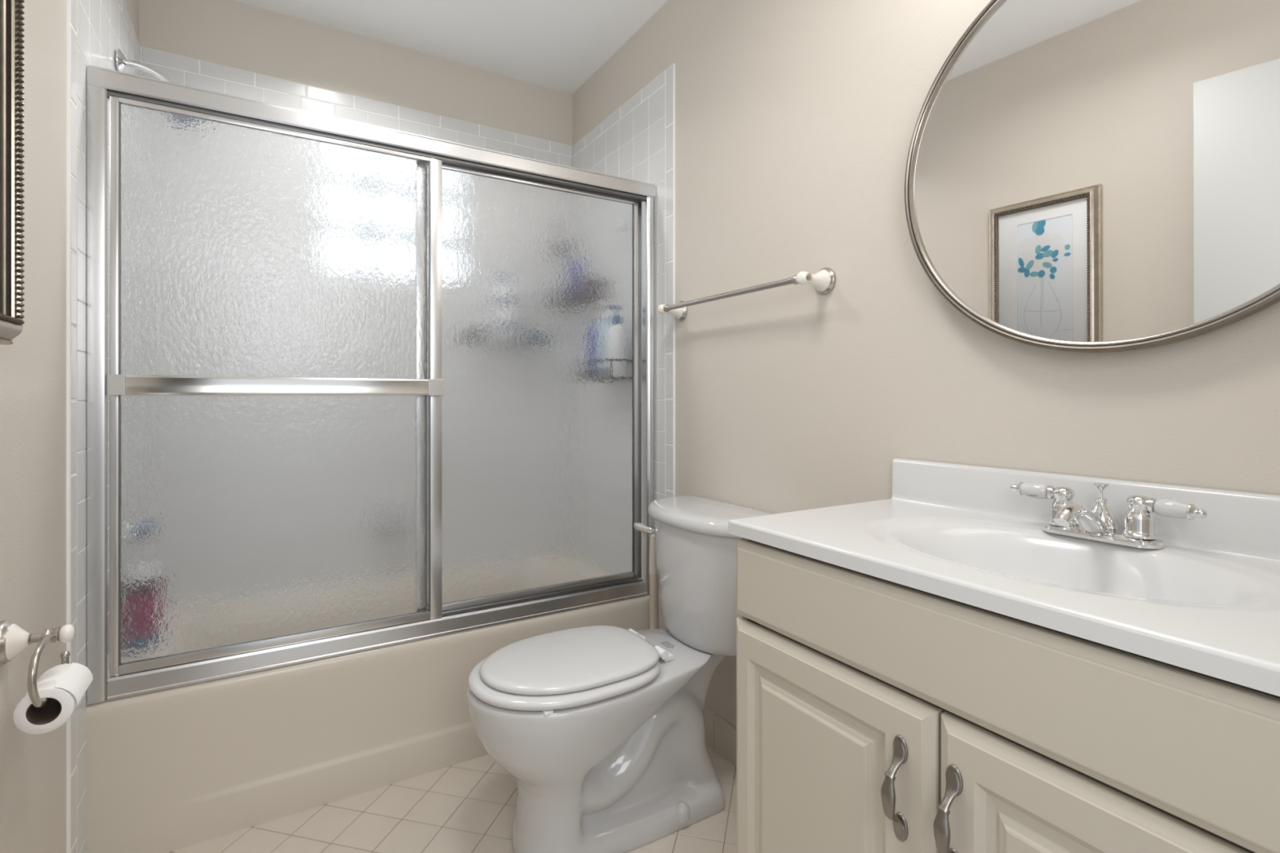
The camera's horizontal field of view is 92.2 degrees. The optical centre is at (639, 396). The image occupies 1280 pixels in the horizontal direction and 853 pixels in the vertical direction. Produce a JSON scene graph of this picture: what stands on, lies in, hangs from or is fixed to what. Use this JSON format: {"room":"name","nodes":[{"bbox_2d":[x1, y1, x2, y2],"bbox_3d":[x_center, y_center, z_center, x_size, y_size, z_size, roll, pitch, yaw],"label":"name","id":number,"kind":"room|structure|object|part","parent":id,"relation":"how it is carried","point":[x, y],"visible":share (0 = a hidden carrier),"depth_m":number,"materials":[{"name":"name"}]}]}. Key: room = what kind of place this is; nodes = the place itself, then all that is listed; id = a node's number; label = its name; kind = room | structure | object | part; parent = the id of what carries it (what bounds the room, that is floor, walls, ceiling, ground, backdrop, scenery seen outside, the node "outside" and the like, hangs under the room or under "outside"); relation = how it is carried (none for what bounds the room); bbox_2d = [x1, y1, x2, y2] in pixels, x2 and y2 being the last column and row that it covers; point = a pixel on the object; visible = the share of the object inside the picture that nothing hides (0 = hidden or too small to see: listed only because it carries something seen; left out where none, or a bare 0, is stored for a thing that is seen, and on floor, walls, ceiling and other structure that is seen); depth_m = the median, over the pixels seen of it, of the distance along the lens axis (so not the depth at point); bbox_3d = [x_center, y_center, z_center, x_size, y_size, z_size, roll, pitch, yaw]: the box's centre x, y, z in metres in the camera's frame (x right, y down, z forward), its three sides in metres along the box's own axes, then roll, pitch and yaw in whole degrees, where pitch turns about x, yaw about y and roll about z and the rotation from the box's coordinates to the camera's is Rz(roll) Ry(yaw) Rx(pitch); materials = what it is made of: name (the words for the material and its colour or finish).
{"room":"bathroom","nodes":[
{"label":"bathroom","id":0,"kind":"room"},
{"bbox_2d":[0,0,141,852],"bbox_3d":[-0.967,-0.143,0.809,0.121,2.447,2.886,0,0,-31],"label":"wall","id":1,"kind":"structure","parent":0,"point":[43,371],"depth_m":1.17,"materials":[{"name":"paint"}]},
{"bbox_2d":[0,0,24,345],"bbox_3d":[-0.849,-0.418,0.765,0.047,0.681,0.382,0,0,-31],"label":"framed picture","id":2,"kind":"object","parent":1,"relation":"attached to","point":[11,12],"visible":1,"depth_m":0.91,"materials":[{"name":"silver metal"}]},
{"bbox_3d":[-0.848,-0.418,0.766,0.002,0.602,0.303,0,0,-31],"label":"glass pane","id":3,"kind":"part","parent":2,"relation":"part of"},
{"bbox_2d":[0,620,75,707],"bbox_3d":[-0.949,0.412,0.968,0.087,0.126,0.184,0,0,-31],"label":"toilet paper holder","id":4,"kind":"object","parent":1,"relation":"attached to","point":[14,639],"visible":0.88,"depth_m":0.95,"materials":[{"name":"silver metal"}]},
{"bbox_3d":[-0.935,0.424,0.976,0.013,0.102,0.184,0,0,-31],"label":"arm","id":5,"kind":"part","parent":4,"relation":"part of","materials":[{"name":"silver metal"}]},
{"bbox_2d":[13,662,93,734],"bbox_3d":[-0.944,0.485,0.996,0.073,0.069,0.105,0,0,-31],"label":"toilet paper roll","id":6,"kind":"object","parent":4,"relation":"hanging from","point":[66,684],"visible":0.93,"depth_m":0.96,"materials":[{"name":"white paper"}]},
{"bbox_3d":[-0.926,0.383,0.997,0.018,0.029,0.029,0,0,-31],"label":"knob","id":7,"kind":"part","parent":4,"relation":"part of","materials":[{"name":"white ceramic"}]},
{"bbox_2d":[115,48,172,82],"bbox_3d":[-1.321,-0.853,1.706,0.192,0.166,0.084,0,0,-31],"label":"shower fixture","id":8,"kind":"object","parent":1,"relation":"attached to","point":[122,63],"visible":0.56,"depth_m":1.68,"materials":[{"name":"silver metal"}]},
{"bbox_3d":[-1.347,-0.877,1.698,0.131,0.076,0.019,0,0,-31],"label":"arm","id":9,"kind":"part","parent":8,"relation":"part of","materials":[{"name":"silver metal"}]},
{"bbox_2d":[108,94,444,676],"bbox_3d":[-0.893,-0.028,1.600,0.749,1.346,0.058,0,0,-31],"label":"sliding shower door","id":10,"kind":"structure","parent":1,"relation":"attached to","point":[276,384],"depth_m":1.59,"materials":[{"name":"glass"}]},
{"bbox_3d":[-0.911,0.634,1.613,0.700,0.023,0.016,0,0,-31],"label":"rail","id":11,"kind":"part","parent":10,"relation":"part of","materials":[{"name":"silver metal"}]},
{"bbox_3d":[-0.911,-0.692,1.613,0.700,0.018,0.016,0,0,-31],"label":"rail","id":12,"kind":"part","parent":10,"relation":"part of","materials":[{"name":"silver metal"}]},
{"bbox_2d":[138,0,572,167],"bbox_3d":[-0.990,-0.143,2.434,1.536,2.447,0.121,0,0,-31],"label":"wall","id":13,"kind":"structure","parent":0,"point":[233,47],"depth_m":2.30,"materials":[{"name":"paint"}]},
{"bbox_2d":[234,0,667,94],"bbox_3d":[-0.269,-1.417,1.243,1.764,0.100,2.906,0,0,-31],"label":"ceiling","id":14,"kind":"structure","parent":0,"point":[558,45],"depth_m":2.28,"materials":[{"name":"white paint"}]},
{"bbox_2d":[168,742,736,852],"bbox_3d":[-0.269,1.130,1.243,1.764,0.100,2.906,0,0,-31],"label":"floor","id":15,"kind":"structure","parent":0,"point":[468,806],"depth_m":1.56,"materials":[{"name":"beige tile"}]},
{"bbox_2d":[85,594,649,852],"bbox_3d":[-0.775,0.887,2.079,1.524,0.386,0.709,0,0,-31],"label":"bathtub","id":16,"kind":"object","parent":15,"relation":"on","point":[170,770],"visible":0.68,"depth_m":1.58,"materials":[{"name":"beige ceramic"}]},
{"bbox_2d":[466,494,773,852],"bbox_3d":[-0.050,0.696,1.595,0.783,0.766,0.494,0,0,-31],"label":"toilet","id":17,"kind":"object","parent":15,"relation":"on","point":[600,730],"visible":0.99,"depth_m":1.50,"materials":[{"name":"white ceramic"}]},
{"bbox_3d":[-0.189,0.663,1.510,0.452,0.021,0.372,0,0,-31],"label":"seat","id":18,"kind":"part","parent":17,"relation":"part of","materials":[{"name":"white plastic"}]},
{"bbox_3d":[-0.175,0.641,1.518,0.432,0.020,0.328,0,0,-31],"label":"seat lid","id":19,"kind":"part","parent":17,"relation":"part of","materials":[{"name":"white plastic"}]},
{"bbox_3d":[-0.071,0.878,1.581,0.732,0.402,0.377,0,0,-31],"label":"bowl","id":20,"kind":"part","parent":17,"relation":"part of","materials":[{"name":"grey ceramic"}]},
{"bbox_3d":[0.020,0.393,1.830,0.081,0.037,0.034,0,0,8],"label":"flush lever","id":21,"kind":"part","parent":17,"relation":"part of","materials":[{"name":"silver metal"}]},
{"bbox_3d":[0.189,0.515,1.739,0.220,0.326,0.448,0,0,-31],"label":"tank","id":22,"kind":"part","parent":17,"relation":"part of","materials":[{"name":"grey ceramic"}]},
{"bbox_3d":[0.184,0.332,1.736,0.237,0.038,0.494,0,0,-31],"label":"tank lid","id":23,"kind":"part","parent":17,"relation":"part of","materials":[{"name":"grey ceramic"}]},
{"bbox_2d":[648,533,658,629],"bbox_3d":[0.046,0.761,1.995,0.095,0.637,0.095,0,0,-31],"label":"toilet brush","id":24,"kind":"object","parent":15,"relation":"on","point":[653,575],"visible":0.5,"depth_m":1.98,"materials":[{"name":"beige plastic"}]},
{"bbox_3d":[0.046,0.775,1.995,0.033,0.410,0.033,0,0,-31],"label":"handle","id":25,"kind":"part","parent":24,"relation":"part of","materials":[{"name":"beige plastic"}]},
{"bbox_2d":[736,537,1279,852],"bbox_3d":[0.550,0.663,0.875,0.494,0.834,0.778,0,0,-31],"label":"vanity cabinet","id":26,"kind":"object","parent":15,"relation":"on","point":[874,714],"visible":0.98,"depth_m":0.73,"materials":[{"name":"beige paint"}]},
{"bbox_3d":[0.272,0.710,0.936,0.020,0.630,0.385,0,0,-31],"label":"door","id":27,"kind":"part","parent":26,"relation":"part of","materials":[{"name":"beige paint"}]},
{"bbox_3d":[0.327,0.511,0.796,0.032,0.137,0.022,0,0,-31],"label":"door handle","id":28,"kind":"part","parent":26,"relation":"part of","materials":[{"name":"grey metal"}]},
{"bbox_3d":[0.365,0.512,0.734,0.032,0.137,0.022,0,0,-31],"label":"door handle","id":29,"kind":"part","parent":26,"relation":"part of","materials":[{"name":"grey metal"}]},
{"bbox_2d":[728,457,1279,696],"bbox_3d":[0.566,0.234,0.882,0.475,0.200,0.794,0,0,-31],"label":"countertop","id":30,"kind":"structure","parent":26,"relation":"on","point":[1206,602],"depth_m":0.87,"materials":[{"name":"white stone"}]},
{"bbox_2d":[1009,481,1207,549],"bbox_3d":[0.712,0.178,0.959,0.196,0.085,0.178,0,0,16],"label":"faucet","id":31,"kind":"object","parent":30,"relation":"on","point":[1100,522],"visible":1,"depth_m":0.92,"materials":[{"name":"silver metal"}]},
{"bbox_3d":[0.666,0.158,1.038,0.027,0.026,0.040,0,0,-31],"label":"lever","id":32,"kind":"part","parent":31,"relation":"part of","materials":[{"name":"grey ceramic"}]},
{"bbox_3d":[0.664,0.188,0.930,0.123,0.057,0.032,0,0,-31],"label":"spout","id":33,"kind":"part","parent":31,"relation":"part of","materials":[{"name":"silver metal"}]},
{"bbox_3d":[0.723,0.148,0.965,0.020,0.025,0.020,0,0,-31],"label":"lift rod","id":34,"kind":"part","parent":31,"relation":"part of","materials":[{"name":"silver metal"}]},
{"bbox_3d":[0.718,0.214,0.962,0.055,0.012,0.161,0,0,-31],"label":"plate","id":35,"kind":"part","parent":31,"relation":"part of","materials":[{"name":"silver metal"}]},
{"bbox_3d":[0.723,0.184,0.965,0.045,0.052,0.045,0,0,-31],"label":"spout","id":36,"kind":"part","parent":31,"relation":"part of","materials":[{"name":"silver metal"}]},
{"bbox_3d":[0.763,0.161,0.882,0.027,0.027,0.040,0,0,-31],"label":"lever","id":37,"kind":"part","parent":31,"relation":"part of","materials":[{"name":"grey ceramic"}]},
{"bbox_3d":[0.474,0.710,0.603,0.020,0.630,0.384,0,0,-31],"label":"door","id":38,"kind":"part","parent":26,"relation":"part of","materials":[{"name":"beige paint"}]},
{"bbox_2d":[572,0,1279,728],"bbox_3d":[0.439,-0.143,1.660,0.121,2.447,2.886,0,0,-31],"label":"wall","id":39,"kind":"structure","parent":0,"point":[773,138],"depth_m":1.51,"materials":[{"name":"paint"}]},
{"bbox_2d":[86,64,656,705],"bbox_3d":[-0.610,-0.029,1.808,1.521,1.444,0.067,0,0,-31],"label":"shower door frame","id":40,"kind":"object","parent":39,"relation":"attached to","point":[101,82],"visible":0.9,"depth_m":1.55,"materials":[{"name":"silver metal"}]},
{"bbox_3d":[-0.611,-0.707,1.808,1.461,0.024,0.047,0,0,-31],"label":"guide rail","id":41,"kind":"part","parent":40,"relation":"part of","materials":[{"name":"silver metal"}]},
{"bbox_2d":[441,163,641,613],"bbox_3d":[-0.326,-0.024,1.998,0.767,1.340,0.016,0,0,-31],"label":"sliding shower door","id":42,"kind":"structure","parent":39,"relation":"attached to","point":[541,282],"depth_m":1.99,"materials":[{"name":"glass"}]},
{"bbox_3d":[-0.327,0.632,1.997,0.709,0.027,0.016,0,0,-31],"label":"rail","id":43,"kind":"part","parent":42,"relation":"part of","materials":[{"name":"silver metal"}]},
{"bbox_3d":[-0.327,-0.688,1.997,0.709,0.013,0.016,0,0,-31],"label":"rail","id":44,"kind":"part","parent":42,"relation":"part of","materials":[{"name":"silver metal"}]},
{"bbox_2d":[703,706,736,766],"bbox_3d":[0.340,1.028,1.710,0.010,0.104,0.854,0,0,-31],"label":"baseboard","id":45,"kind":"structure","parent":39,"relation":"attached to","point":[720,735],"depth_m":1.86,"materials":[{"name":"beige tile"}]},
{"bbox_2d":[657,266,835,320],"bbox_3d":[0.260,-0.286,1.764,0.092,0.067,0.685,0,0,-31],"label":"towel bar","id":46,"kind":"object","parent":39,"relation":"attached to","point":[824,281],"visible":1,"depth_m":1.57,"materials":[{"name":"silver metal"}]},
{"bbox_3d":[0.095,-0.286,2.026,0.081,0.055,0.055,0,0,-31],"label":"post","id":47,"kind":"part","parent":46,"relation":"part of","materials":[{"name":"white ceramic"}]},
{"bbox_3d":[0.415,-0.286,1.497,0.081,0.055,0.055,0,0,-31],"label":"post","id":48,"kind":"part","parent":46,"relation":"part of","materials":[{"name":"white ceramic"}]},
{"bbox_2d":[891,457,1279,561],"bbox_3d":[0.757,0.178,0.997,0.029,0.088,0.792,0,0,-31],"label":"backsplash","id":49,"kind":"structure","parent":39,"relation":"attached to","point":[1236,522],"depth_m":0.99,"materials":[{"name":"white stone"}]},
{"bbox_2d":[904,0,1279,352],"bbox_3d":[0.742,-0.419,0.979,0.023,0.697,0.697,0,0,-34],"label":"round mirror","id":50,"kind":"object","parent":39,"relation":"attached to","point":[1082,175],"visible":1,"depth_m":0.98,"materials":[{"name":"silver metal"}]}
]}

